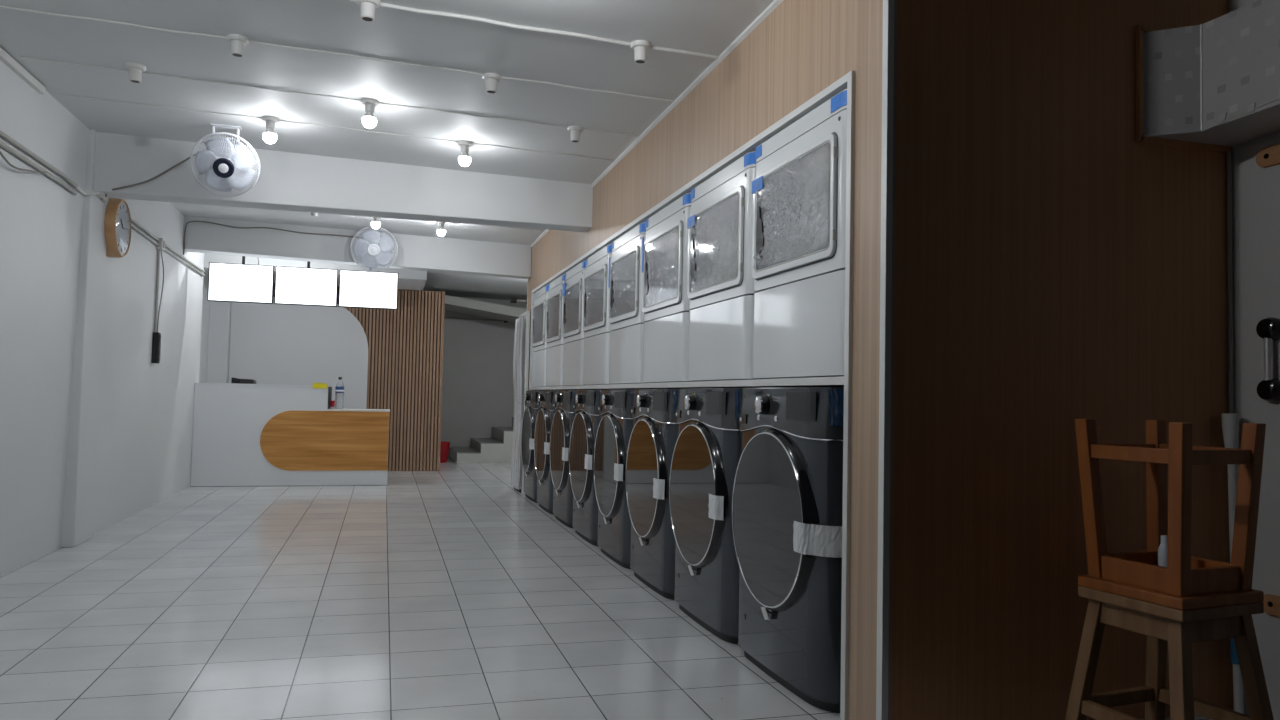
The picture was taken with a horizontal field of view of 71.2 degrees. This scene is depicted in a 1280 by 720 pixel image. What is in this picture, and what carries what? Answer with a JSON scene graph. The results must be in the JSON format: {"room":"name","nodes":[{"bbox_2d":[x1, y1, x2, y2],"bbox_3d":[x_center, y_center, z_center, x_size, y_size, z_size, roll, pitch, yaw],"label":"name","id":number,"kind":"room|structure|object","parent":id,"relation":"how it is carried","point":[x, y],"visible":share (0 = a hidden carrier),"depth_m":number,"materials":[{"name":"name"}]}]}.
{"room":"laundry","nodes":[
{"label":"laundry","id":0,"kind":"room"},
{"bbox_2d":[61,129,108,546],"bbox_3d":[-3.440,-0.145,5.343,0.305,2.460,0.350,2,-3,-16],"label":"column","id":1,"kind":"structure","parent":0,"point":[79,496],"depth_m":5.27,"materials":[{"name":"white paint"}]},
{"bbox_2d":[0,60,209,576],"bbox_3d":[-3.961,-0.081,7.117,0.280,2.460,11.950,2,-3,-16],"label":"wall","id":2,"kind":"structure","parent":0,"point":[146,408],"depth_m":5.05,"materials":[{"name":"white paint"}]},
{"bbox_2d":[0,47,44,93],"bbox_3d":[-2.590,-1.415,3.015,0.027,0.037,3.120,2,-3,-16],"label":"duct","id":3,"kind":"object","parent":2,"relation":"attached to","point":[5,57],"visible":1,"depth_m":4.23,"materials":[{"name":"white plastic"}]},
{"bbox_2d":[0,141,77,194],"bbox_3d":[-2.685,-1.012,3.275,0.022,0.032,3.700,2,-3,-16],"label":"conduit","id":4,"kind":"object","parent":2,"relation":"attached to","point":[3,145],"visible":0.96,"depth_m":4.46,"materials":[{"name":"grey plastic"}]},
{"bbox_2d":[0,151,46,173],"bbox_3d":[-2.859,-0.937,3.951,0.021,0.100,1.302,2,-3,-16],"label":"loose cable","id":5,"kind":"object","parent":4,"relation":"hanging from","point":[1,154],"visible":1,"depth_m":4.21,"materials":[{"name":"grey plastic"}]},
{"bbox_2d":[0,130,77,187],"bbox_3d":[-2.683,-1.054,3.277,0.022,0.037,3.701,2,-3,-16],"label":"conduit","id":6,"kind":"object","parent":2,"relation":"attached to","point":[2,134],"visible":1,"depth_m":4.47,"materials":[{"name":"grey plastic"}]},
{"bbox_2d":[75,186,99,194],"bbox_3d":[-3.216,-0.985,5.170,0.054,0.048,0.240,1,-2,-4],"label":"conduit","id":7,"kind":"object","parent":2,"relation":"attached to","point":[78,188],"visible":0.98,"depth_m":5.21,"materials":[{"name":"white plastic"}]},
{"bbox_2d":[104,198,130,257],"bbox_3d":[-3.343,-0.844,5.703,0.114,0.380,0.380,2,-3,-16],"label":"wall clock","id":8,"kind":"object","parent":2,"relation":"attached to","point":[117,222],"visible":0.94,"depth_m":5.63,"materials":[{"name":"brown wood"}]},
{"bbox_2d":[100,198,204,275],"bbox_3d":[-3.768,-0.903,7.051,0.050,0.059,3.442,2,-3,-17],"label":"conduit","id":9,"kind":"object","parent":2,"relation":"attached to","point":[102,199],"visible":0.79,"depth_m":6.91,"materials":[{"name":"grey"}]},
{"bbox_2d":[152,332,160,362],"bbox_3d":[-3.757,-0.094,6.942,0.048,0.240,0.070,2,-3,-16],"label":"switch box","id":10,"kind":"object","parent":2,"relation":"attached to","point":[156,344],"visible":1,"depth_m":6.91,"materials":[{"name":"black plastic"}]},
{"bbox_2d":[154,250,159,331],"bbox_3d":[-3.762,-0.539,6.959,0.020,0.650,0.024,3,-3,-38],"label":"conduit","id":11,"kind":"object","parent":2,"relation":"attached to","point":[158,251],"visible":1,"depth_m":6.95,"materials":[{"name":"grey plastic"}]},
{"bbox_2d":[157,251,163,331],"bbox_3d":[-3.756,-0.532,7.003,0.016,0.642,0.065,1,-2,0],"label":"loose cable","id":12,"kind":"object","parent":11,"relation":"attached to","point":[161,251],"visible":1,"depth_m":7.01,"materials":[{"name":"grey plastic"}]},
{"bbox_2d":[156,238,164,250],"bbox_3d":[-3.740,-0.903,6.976,0.049,0.090,0.090,2,-3,-16],"label":"junction box","id":13,"kind":"object","parent":2,"relation":"attached to","point":[161,247],"visible":0.94,"depth_m":6.94,"materials":[{"name":"white plastic"}]},
{"bbox_2d":[131,218,204,272],"bbox_3d":[-3.767,-0.939,7.052,0.050,0.059,3.442,2,-3,-17],"label":"conduit","id":14,"kind":"object","parent":2,"relation":"attached to","point":[132,220],"visible":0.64,"depth_m":7.17,"materials":[{"name":"grey"}]},
{"bbox_2d":[207,301,231,382],"bbox_3d":[-4.738,0.026,10.050,0.200,2.460,0.200,2,-3,-16],"label":"column","id":15,"kind":"structure","parent":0,"point":[220,312],"depth_m":9.97,"materials":[{"name":"white paint"}]},
{"bbox_2d":[204,253,426,290],"bbox_3d":[-3.579,-1.038,9.947,2.305,0.295,1.110,2,-3,-16],"label":"beam","id":16,"kind":"structure","parent":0,"point":[407,279],"depth_m":9.44,"materials":[{"name":"white paint"}]},
{"bbox_2d":[0,0,773,299],"bbox_3d":[-1.796,-1.302,7.911,5.600,0.344,12.300,2,-3,-16],"label":"ceiling","id":17,"kind":"structure","parent":0,"point":[709,27],"depth_m":4.19,"materials":[{"name":"white paint"}]},
{"bbox_2d":[125,62,145,82],"bbox_3d":[-2.362,-1.340,4.181,0.088,0.075,0.088,2,-3,-16],"label":"holder","id":18,"kind":"object","parent":17,"relation":"attached to","point":[135,69],"visible":1,"depth_m":4.16,"materials":[{"name":"white plastic"}]},
{"bbox_2d":[129,68,141,82],"bbox_3d":[-2.362,-1.331,4.180,0.052,0.057,0.052,2,-3,-16],"label":"socket","id":19,"kind":"object","parent":18,"relation":"attached to","point":[135,74],"depth_m":4.16,"materials":[{"name":"white plastic"}]},
{"bbox_2d":[190,123,259,196],"bbox_3d":[-2.339,-1.137,5.042,0.299,0.407,0.299,0,-3,27],"label":"wall fan","id":20,"kind":"object","parent":17,"relation":"hanging from","point":[225,166],"visible":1,"depth_m":5.01,"materials":[{"name":"white plastic"}]},
{"bbox_2d":[112,149,206,190],"bbox_3d":[-2.789,-1.124,5.308,0.855,0.252,0.167,0,-3,17],"label":"cable","id":21,"kind":"object","parent":20,"relation":"attached to","point":[188,158],"visible":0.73,"depth_m":5.36,"materials":[{"name":"grey plastic"}]},
{"bbox_2d":[207,256,274,303],"bbox_3d":[-3.664,-0.883,8.228,0.553,0.707,0.054,2,-3,-16],"label":"screen","id":22,"kind":"object","parent":17,"relation":"hanging from","point":[227,282],"visible":0.94,"depth_m":8.20,"materials":[{"name":"white"}]},
{"bbox_2d":[274,261,337,306],"bbox_3d":[-3.122,-0.860,8.383,0.552,0.697,0.054,2,-3,-16],"label":"screen","id":23,"kind":"object","parent":17,"relation":"hanging from","point":[308,286],"visible":0.94,"depth_m":8.35,"materials":[{"name":"white"}]},
{"bbox_2d":[20,56,637,136],"bbox_3d":[-1.431,-1.321,4.543,2.976,0.061,0.020,2,-3,-17],"label":"conduit","id":24,"kind":"object","parent":17,"relation":"attached to","point":[20,56],"visible":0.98,"depth_m":4.47,"materials":[{"name":"white plastic"}]},
{"bbox_2d":[361,98,378,127],"bbox_3d":[-1.379,-1.252,4.556,0.088,0.140,0.088,2,-3,-16],"label":"ceiling lamp","id":25,"kind":"object","parent":24,"relation":"attached to","point":[369,120],"visible":1,"depth_m":4.53,"materials":[{"name":"white plastic"}]},
{"bbox_2d":[365,103,374,112],"bbox_3d":[-1.379,-1.284,4.557,0.048,0.040,0.048,2,-3,-16],"label":"socket","id":26,"kind":"object","parent":25,"relation":"attached to","point":[369,107],"depth_m":4.54,"materials":[{"name":"white plastic"}]},
{"bbox_2d":[567,125,583,141],"bbox_3d":[-0.353,-1.230,4.877,0.088,0.075,0.088,2,-3,-16],"label":"holder","id":27,"kind":"object","parent":24,"relation":"attached to","point":[575,130],"visible":1,"depth_m":4.85,"materials":[{"name":"white plastic"}]},
{"bbox_2d":[571,130,579,141],"bbox_3d":[-0.353,-1.222,4.876,0.052,0.057,0.052,2,-3,-16],"label":"socket","id":28,"kind":"object","parent":27,"relation":"attached to","point":[575,134],"depth_m":4.86,"materials":[{"name":"white plastic"}]},
{"bbox_2d":[0,5,672,101],"bbox_3d":[-1.260,-1.343,3.947,2.976,0.062,0.021,2,-3,-17],"label":"conduit","id":29,"kind":"object","parent":17,"relation":"attached to","point":[1,6],"visible":0.98,"depth_m":3.90,"materials":[{"name":"white plastic"}]},
{"bbox_2d":[227,34,248,56],"bbox_3d":[-1.711,-1.333,3.799,0.088,0.075,0.088,2,-3,-16],"label":"holder","id":30,"kind":"object","parent":29,"relation":"attached to","point":[237,41],"visible":1,"depth_m":3.78,"materials":[{"name":"white plastic"}]},
{"bbox_2d":[231,40,243,56],"bbox_3d":[-1.712,-1.324,3.799,0.052,0.057,0.052,2,-3,-16],"label":"socket","id":31,"kind":"object","parent":30,"relation":"attached to","point":[237,46],"depth_m":3.78,"materials":[{"name":"white plastic"}]},
{"bbox_2d":[482,73,500,93],"bbox_3d":[-0.688,-1.278,4.137,0.088,0.075,0.088,2,-3,-16],"label":"holder","id":32,"kind":"object","parent":29,"relation":"attached to","point":[491,79],"visible":1,"depth_m":4.11,"materials":[{"name":"white plastic"}]},
{"bbox_2d":[486,78,496,93],"bbox_3d":[-0.688,-1.269,4.137,0.052,0.057,0.052,2,-3,-16],"label":"socket","id":33,"kind":"object","parent":32,"relation":"attached to","point":[491,83],"depth_m":4.12,"materials":[{"name":"white plastic"}]},
{"bbox_2d":[61,94,613,160],"bbox_3d":[-1.580,-1.303,5.062,2.976,0.061,0.020,2,-3,-17],"label":"conduit","id":34,"kind":"object","parent":17,"relation":"attached to","point":[61,94],"visible":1,"depth_m":5.00,"materials":[{"name":"white plastic"}]},
{"bbox_2d":[262,116,278,143],"bbox_3d":[-2.034,-1.260,4.912,0.088,0.140,0.088,2,-3,-16],"label":"ceiling lamp","id":35,"kind":"object","parent":34,"relation":"attached to","point":[269,136],"visible":1,"depth_m":4.89,"materials":[{"name":"white plastic"}]},
{"bbox_2d":[266,120,274,128],"bbox_3d":[-2.033,-1.292,4.913,0.048,0.040,0.048,2,-3,-16],"label":"socket","id":36,"kind":"object","parent":35,"relation":"attached to","point":[270,124],"depth_m":4.89,"materials":[{"name":"white plastic"}]},
{"bbox_2d":[458,140,472,165],"bbox_3d":[-1.027,-1.207,5.240,0.088,0.140,0.088,2,-3,-16],"label":"ceiling lamp","id":37,"kind":"object","parent":34,"relation":"attached to","point":[464,158],"visible":1,"depth_m":5.22,"materials":[{"name":"white plastic"}]},
{"bbox_2d":[461,145,468,152],"bbox_3d":[-1.027,-1.239,5.241,0.048,0.040,0.048,2,-3,-16],"label":"socket","id":38,"kind":"object","parent":37,"relation":"attached to","point":[464,148],"depth_m":5.22,"materials":[{"name":"white plastic"}]},
{"bbox_2d":[94,132,592,231],"bbox_3d":[-1.833,-1.144,5.813,3.089,0.378,0.200,2,-3,-16],"label":"beam","id":39,"kind":"structure","parent":17,"relation":"attached to","point":[287,181],"depth_m":5.72,"materials":[{"name":"white paint"}]},
{"bbox_2d":[96,192,106,197],"bbox_3d":[-3.239,-1.015,5.375,0.045,0.084,0.084,2,-3,-16],"label":"junction box","id":40,"kind":"object","parent":39,"relation":"attached to","point":[101,194],"visible":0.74,"depth_m":5.35,"materials":[{"name":"white plastic"}]},
{"bbox_2d":[183,216,531,278],"bbox_3d":[-2.558,-1.046,8.350,3.073,0.390,0.180,2,-3,-16],"label":"beam","id":41,"kind":"structure","parent":17,"relation":"attached to","point":[423,253],"depth_m":8.20,"materials":[{"name":"white paint"}]},
{"bbox_2d":[183,221,361,254],"bbox_3d":[-3.250,-1.053,8.033,1.554,0.308,0.105,2,-2,-12],"label":"cable","id":42,"kind":"object","parent":41,"relation":"attached to","point":[189,221],"visible":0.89,"depth_m":7.98,"materials":[{"name":"grey plastic"}]},
{"bbox_2d":[350,226,397,271],"bbox_3d":[-2.390,-1.000,8.097,0.353,0.400,0.343,0,-3,20],"label":"wall fan","id":43,"kind":"object","parent":41,"relation":"attached to","point":[373,250],"visible":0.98,"depth_m":8.04,"materials":[{"name":"white plastic"}]},
{"bbox_2d":[338,268,398,309],"bbox_3d":[-2.587,-0.837,8.535,0.538,0.687,0.054,2,-3,-16],"label":"screen","id":44,"kind":"object","parent":17,"relation":"hanging from","point":[357,289],"visible":0.93,"depth_m":8.50,"materials":[{"name":"white plastic"}]},
{"bbox_2d":[477,224,542,230],"bbox_3d":[-2.272,-1.216,7.381,3.004,0.062,0.008,2,-3,-19],"label":"conduit","id":45,"kind":"object","parent":17,"relation":"attached to","point":[477,224],"visible":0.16,"depth_m":7.79,"materials":[{"name":"white plastic"}]},
{"bbox_2d":[371,217,379,228],"bbox_3d":[-2.173,-1.151,7.350,0.088,0.140,0.088,2,-3,-16],"label":"ceiling lamp","id":46,"kind":"object","parent":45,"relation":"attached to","point":[375,223],"visible":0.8,"depth_m":7.33,"materials":[{"name":"white plastic"}]},
{"bbox_2d":[437,222,445,235],"bbox_3d":[-1.688,-1.121,7.592,0.088,0.140,0.088,2,-3,-16],"label":"ceiling lamp","id":47,"kind":"object","parent":45,"relation":"attached to","point":[441,231],"visible":0.84,"depth_m":7.57,"materials":[{"name":"white plastic"}]},
{"bbox_2d":[346,0,717,58],"bbox_3d":[-1.095,-1.361,3.371,2.976,0.068,0.027,2,-3,-17],"label":"conduit","id":48,"kind":"object","parent":17,"relation":"attached to","point":[381,4],"visible":0.97,"depth_m":3.57,"materials":[{"name":"white plastic"}]},
{"bbox_2d":[356,0,379,21],"bbox_3d":[-1.031,-1.327,3.382,0.088,0.075,0.088,2,-3,-16],"label":"holder","id":49,"kind":"object","parent":48,"relation":"attached to","point":[368,7],"visible":1,"depth_m":3.36,"materials":[{"name":"white plastic"}]},
{"bbox_2d":[361,2,374,21],"bbox_3d":[-1.031,-1.318,3.382,0.052,0.057,0.052,2,-3,-16],"label":"socket","id":50,"kind":"object","parent":49,"relation":"attached to","point":[367,8],"depth_m":3.36,"materials":[{"name":"white plastic"}]},
{"bbox_2d":[630,40,650,63],"bbox_3d":[0.003,-1.272,3.700,0.088,0.075,0.088,2,-3,-16],"label":"holder","id":51,"kind":"object","parent":48,"relation":"attached to","point":[640,47],"visible":1,"depth_m":3.68,"materials":[{"name":"white plastic"}]},
{"bbox_2d":[634,46,646,63],"bbox_3d":[0.002,-1.263,3.699,0.052,0.057,0.052,2,-3,-16],"label":"socket","id":52,"kind":"object","parent":51,"relation":"attached to","point":[640,52],"depth_m":3.68,"materials":[{"name":"white plastic"}]},
{"bbox_2d":[441,297,526,455],"bbox_3d":[-2.059,0.243,13.765,2.600,2.450,0.200,2,-3,-16],"label":"wall","id":53,"kind":"structure","parent":0,"point":[478,389],"depth_m":13.54,"materials":[{"name":"paint"}]},
{"bbox_2d":[444,317,507,322],"bbox_3d":[-2.541,-0.678,13.472,1.156,0.196,0.071,2,-3,-16],"label":"pipe","id":54,"kind":"object","parent":53,"relation":"attached to","point":[444,317],"visible":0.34,"depth_m":13.49,"materials":[{"name":"grey metal"}]},
{"bbox_2d":[445,295,526,322],"bbox_3d":[-2.010,-0.680,13.208,2.070,0.410,0.940,2,-3,-16],"label":"beam","id":55,"kind":"structure","parent":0,"point":[454,304],"depth_m":12.74,"materials":[{"name":"paint"}]},
{"bbox_2d":[0,456,1233,719],"bbox_3d":[-1.857,1.284,7.827,5.600,0.120,12.250,2,-3,-16],"label":"floor","id":56,"kind":"structure","parent":0,"point":[449,593],"depth_m":3.63,"materials":[{"name":"tile"}]},
{"bbox_2d":[191,383,389,486],"bbox_3d":[-3.461,0.746,9.001,1.797,0.987,0.598,2,-3,-16],"label":"reception desk","id":57,"kind":"object","parent":56,"relation":"on","point":[244,434],"depth_m":8.69,"materials":[{"name":"white laminate"}]},
{"bbox_2d":[231,377,255,383],"bbox_3d":[-3.936,0.206,8.877,0.212,0.061,0.144,2,-3,-16],"label":"card reader","id":58,"kind":"object","parent":57,"relation":"on","point":[233,380],"visible":0.88,"depth_m":8.81,"materials":[{"name":"black plastic"}]},
{"bbox_2d":[195,383,331,386],"bbox_3d":[-3.737,0.250,8.944,1.203,0.012,0.590,2,-3,-16],"label":"countertop","id":59,"kind":"structure","parent":57,"relation":"on","point":[195,383],"depth_m":8.64,"materials":[{"name":"white laminate"}]},
{"bbox_2d":[313,383,326,388],"bbox_3d":[-3.161,0.253,8.828,0.136,0.056,0.060,2,-3,-16],"label":"paper slip","id":60,"kind":"object","parent":57,"relation":"on","point":[315,385],"visible":1,"depth_m":8.80,"materials":[{"name":"yellow paper"}]},
{"bbox_2d":[330,401,334,408],"bbox_3d":[-3.121,0.454,9.061,0.054,0.085,0.054,2,-3,-16],"label":"cup","id":61,"kind":"object","parent":57,"relation":"on","point":[332,403],"visible":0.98,"depth_m":9.04,"materials":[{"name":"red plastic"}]},
{"bbox_2d":[335,377,343,408],"bbox_3d":[-3.061,0.337,9.103,0.088,0.326,0.088,2,-3,-16],"label":"water bottle","id":62,"kind":"object","parent":57,"relation":"on","point":[339,388],"visible":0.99,"depth_m":9.07,"materials":[{"name":"white"}]},
{"bbox_2d":[328,408,389,411],"bbox_3d":[-2.877,0.514,9.179,0.592,0.014,0.594,2,-3,-16],"label":"countertop","id":63,"kind":"structure","parent":57,"relation":"on","point":[376,410],"depth_m":8.94,"materials":[{"name":"white stone"}]},
{"bbox_2d":[440,441,449,462],"bbox_3d":[-2.697,1.249,12.110,0.250,0.275,0.240,2,-3,-16],"label":"bucket","id":64,"kind":"object","parent":56,"relation":"on","point":[444,446],"visible":0.58,"depth_m":12.03,"materials":[{"name":"red plastic"}]},
{"bbox_2d":[449,417,513,462],"bbox_3d":[-1.810,0.988,12.966,1.772,0.905,1.380,2,-3,-16],"label":"staircase","id":65,"kind":"structure","parent":56,"relation":"on","point":[498,448],"depth_m":12.23,"materials":[{"name":"paint"}]},
{"bbox_2d":[511,311,529,492],"bbox_3d":[-1.185,0.407,8.774,0.093,1.740,0.540,2,-3,-16],"label":"panel","id":66,"kind":"object","parent":56,"relation":"on","point":[522,326],"visible":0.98,"depth_m":8.66,"materials":[{"name":"white metal"}]},
{"bbox_2d":[521,390,539,502],"bbox_3d":[-0.644,0.774,8.151,0.833,0.976,0.754,2,-3,-16],"label":"washing machine","id":67,"kind":"object","parent":56,"relation":"on","point":[531,396],"visible":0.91,"depth_m":7.91,"materials":[{"name":"black metal"}]},
{"bbox_2d":[534,390,555,514],"bbox_3d":[-0.438,0.748,7.430,0.833,0.976,0.754,2,-3,-16],"label":"washing machine","id":68,"kind":"object","parent":56,"relation":"on","point":[546,412],"visible":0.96,"depth_m":7.19,"materials":[{"name":"black metal"}]},
{"bbox_2d":[550,390,575,528],"bbox_3d":[-0.232,0.722,6.709,0.833,0.976,0.754,2,-3,-16],"label":"washing machine","id":69,"kind":"object","parent":56,"relation":"on","point":[564,415],"visible":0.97,"depth_m":6.46,"materials":[{"name":"black metal"}]},
{"bbox_2d":[569,390,600,545],"bbox_3d":[-0.025,0.697,5.988,0.833,0.976,0.754,2,-3,-16],"label":"washing machine","id":70,"kind":"object","parent":56,"relation":"on","point":[586,421],"visible":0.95,"depth_m":5.74,"materials":[{"name":"black metal"}]},
{"bbox_2d":[594,389,634,568],"bbox_3d":[0.181,0.670,5.267,0.833,0.976,0.754,2,-3,-16],"label":"washing machine","id":71,"kind":"object","parent":56,"relation":"on","point":[615,427],"visible":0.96,"depth_m":5.02,"materials":[{"name":"black metal"}]},
{"bbox_2d":[626,389,678,599],"bbox_3d":[0.388,0.644,4.546,0.833,0.976,0.754,2,-3,-16],"label":"washing machine","id":72,"kind":"object","parent":56,"relation":"on","point":[653,438],"visible":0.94,"depth_m":4.29,"materials":[{"name":"black metal"}]},
{"bbox_2d":[529,70,854,719],"bbox_3d":[0.171,0.210,5.686,0.812,1.931,6.087,2,-3,-16],"label":"frame","id":73,"kind":"object","parent":56,"relation":"on","point":[847,81],"visible":0.38,"depth_m":2.72,"materials":[{"name":"white metal"}]},
{"bbox_2d":[532,285,547,386],"bbox_3d":[-0.583,-0.188,8.209,0.744,0.886,0.738,2,-3,-16],"label":"dryer","id":74,"kind":"object","parent":73,"relation":"on","point":[539,344],"visible":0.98,"depth_m":8.05,"materials":[{"name":"white metal"}]},
{"bbox_2d":[546,274,564,386],"bbox_3d":[-0.376,-0.214,7.488,0.743,0.886,0.738,2,-3,-16],"label":"dryer","id":75,"kind":"object","parent":73,"relation":"on","point":[554,339],"visible":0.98,"depth_m":7.33,"materials":[{"name":"white metal"}]},
{"bbox_2d":[562,261,585,385],"bbox_3d":[-0.169,-0.240,6.767,0.742,0.886,0.738,2,-3,-16],"label":"dryer","id":76,"kind":"object","parent":73,"relation":"on","point":[573,287],"visible":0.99,"depth_m":6.60,"materials":[{"name":"white metal"}]},
{"bbox_2d":[583,244,611,384],"bbox_3d":[0.036,-0.266,6.046,0.744,0.886,0.738,2,-3,-16],"label":"dryer","id":77,"kind":"object","parent":73,"relation":"on","point":[596,325],"visible":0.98,"depth_m":5.88,"materials":[{"name":"white metal"}]},
{"bbox_2d":[608,222,645,383],"bbox_3d":[0.243,-0.292,5.325,0.744,0.886,0.738,2,-3,-16],"label":"dryer","id":78,"kind":"object","parent":73,"relation":"on","point":[625,277],"visible":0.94,"depth_m":5.15,"materials":[{"name":"white metal"}]},
{"bbox_2d":[642,193,690,382],"bbox_3d":[0.449,-0.318,4.604,0.744,0.886,0.738,2,-3,-16],"label":"dryer","id":79,"kind":"object","parent":73,"relation":"on","point":[665,300],"visible":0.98,"depth_m":4.43,"materials":[{"name":"white metal"}]},
{"bbox_2d":[687,151,755,381],"bbox_3d":[0.655,-0.344,3.883,0.744,0.886,0.738,2,-3,-16],"label":"dryer","id":80,"kind":"object","parent":73,"relation":"on","point":[720,285],"visible":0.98,"depth_m":3.69,"materials":[{"name":"white metal"}]},
{"bbox_2d":[752,89,846,378],"bbox_3d":[0.862,-0.370,3.162,0.744,0.886,0.738,2,-3,-16],"label":"dryer","id":81,"kind":"object","parent":73,"relation":"on","point":[799,184],"visible":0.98,"depth_m":2.99,"materials":[{"name":"grey metal"}]},
{"bbox_2d":[669,388,742,643],"bbox_3d":[0.594,0.619,3.825,0.833,0.976,0.754,2,-3,-16],"label":"washing machine","id":82,"kind":"object","parent":56,"relation":"on","point":[706,456],"visible":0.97,"depth_m":3.57,"materials":[{"name":"black metal"}]},
{"bbox_2d":[732,387,843,712],"bbox_3d":[0.800,0.593,3.104,0.833,0.976,0.754,2,-3,-16],"label":"washing machine","id":83,"kind":"object","parent":56,"relation":"on","point":[787,499],"visible":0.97,"depth_m":2.82,"materials":[{"name":"grey metal"}]},
{"bbox_2d":[1065,586,1273,719],"bbox_3d":[1.373,0.835,2.322,0.366,0.450,0.366,2,-3,-23],"label":"wooden stool","id":84,"kind":"object","parent":56,"relation":"on","point":[1161,624],"visible":0.85,"depth_m":2.26,"materials":[{"name":"brown wood"}]},
{"bbox_2d":[1075,419,1265,610],"bbox_3d":[1.382,0.385,2.341,0.311,0.450,0.311,2,-3,-23],"label":"wooden stool","id":85,"kind":"object","parent":84,"relation":"on","point":[1188,582],"visible":0.98,"depth_m":2.26,"materials":[{"name":"brown wood"}]},
{"bbox_2d":[1158,535,1167,566],"bbox_3d":[1.377,0.521,2.342,0.033,0.122,0.033,2,-3,-16],"label":"bottle","id":86,"kind":"object","parent":85,"relation":"in","point":[1163,548],"visible":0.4,"depth_m":2.33,"materials":[{"name":"white plastic"}]},
{"bbox_2d":[1221,413,1243,713],"bbox_3d":[1.821,0.626,2.742,0.063,0.923,0.044,2,-3,-16],"label":"pole","id":87,"kind":"object","parent":56,"relation":"on","point":[1230,421],"visible":0.48,"depth_m":2.74,"materials":[{"name":"white plastic"}]},
{"bbox_2d":[527,0,896,719],"bbox_3d":[-0.208,-0.034,5.661,0.030,2.400,6.590,2,-3,-16],"label":"wall","id":88,"kind":"structure","parent":0,"point":[801,48],"depth_m":2.87,"materials":[{"name":"beige wood"}]},
{"bbox_2d":[510,298,526,303],"bbox_3d":[-1.200,-0.586,8.860,0.171,0.060,0.055,2,-3,-16],"label":"wall bracket","id":89,"kind":"object","parent":88,"relation":"attached to","point":[512,300],"visible":1,"depth_m":8.83,"materials":[{"name":"grey metal"}]},
{"bbox_2d":[530,0,782,246],"bbox_3d":[-0.178,-1.217,5.613,0.014,0.020,6.400,2,-3,-16],"label":"trim","id":90,"kind":"structure","parent":88,"relation":"attached to","point":[775,3],"depth_m":4.09,"materials":[{"name":"white metal"}]},
{"bbox_2d":[876,0,894,719],"bbox_3d":[0.685,-0.141,2.491,0.020,2.385,0.028,2,-3,-16],"label":"trim","id":91,"kind":"structure","parent":88,"relation":"attached to","point":[888,5],"depth_m":2.48,"materials":[{"name":"white metal"}]},
{"bbox_2d":[891,0,1232,719],"bbox_3d":[1.288,-0.133,2.679,1.205,2.410,0.030,2,-3,-16],"label":"wall","id":92,"kind":"structure","parent":0,"point":[1055,267],"depth_m":2.62,"materials":[{"name":"brown laminate"}]},
{"bbox_2d":[1228,0,1279,715],"bbox_3d":[2.116,-0.137,2.302,0.180,2.420,1.450,2,-3,-16],"label":"wall","id":93,"kind":"structure","parent":0,"point":[1233,5],"depth_m":2.81,"materials":[{"name":"grey paint"}]},
{"bbox_2d":[1136,0,1279,152],"bbox_3d":[1.872,-0.869,2.232,0.364,0.363,1.200,2,-3,-16],"label":"air duct","id":94,"kind":"object","parent":93,"relation":"attached to","point":[1213,85],"visible":1,"depth_m":2.68,"materials":[{"name":"metal"}]},
{"bbox_2d":[1239,137,1279,719],"bbox_3d":[1.991,0.187,2.288,0.045,1.747,1.015,2,-3,-16],"label":"door","id":95,"kind":"structure","parent":93,"relation":"in","point":[1259,163],"depth_m":2.70,"materials":[{"name":"grey plastic"}]},
{"bbox_3d":[-3.721,0.215,10.511,2.620,2.164,0.140,2,-3,-16],"label":"wall","id":96,"kind":"structure","parent":0,"visible":0},
{"bbox_2d":[274,283,444,470],"bbox_3d":[-3.531,0.218,10.480,2.368,2.163,0.104,2,-3,-16],"label":"wall panel","id":97,"kind":"object","parent":96,"relation":"attached to","point":[405,375],"visible":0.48,"depth_m":10.66,"materials":[{"name":"brown wood"}]},
{"bbox_2d":[228,299,367,408],"bbox_3d":[-3.928,0.283,10.295,1.498,2.000,0.034,2,-3,-16],"label":"partition wall","id":98,"kind":"structure","parent":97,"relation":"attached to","point":[273,343],"depth_m":10.30,"materials":[{"name":"white paint"}]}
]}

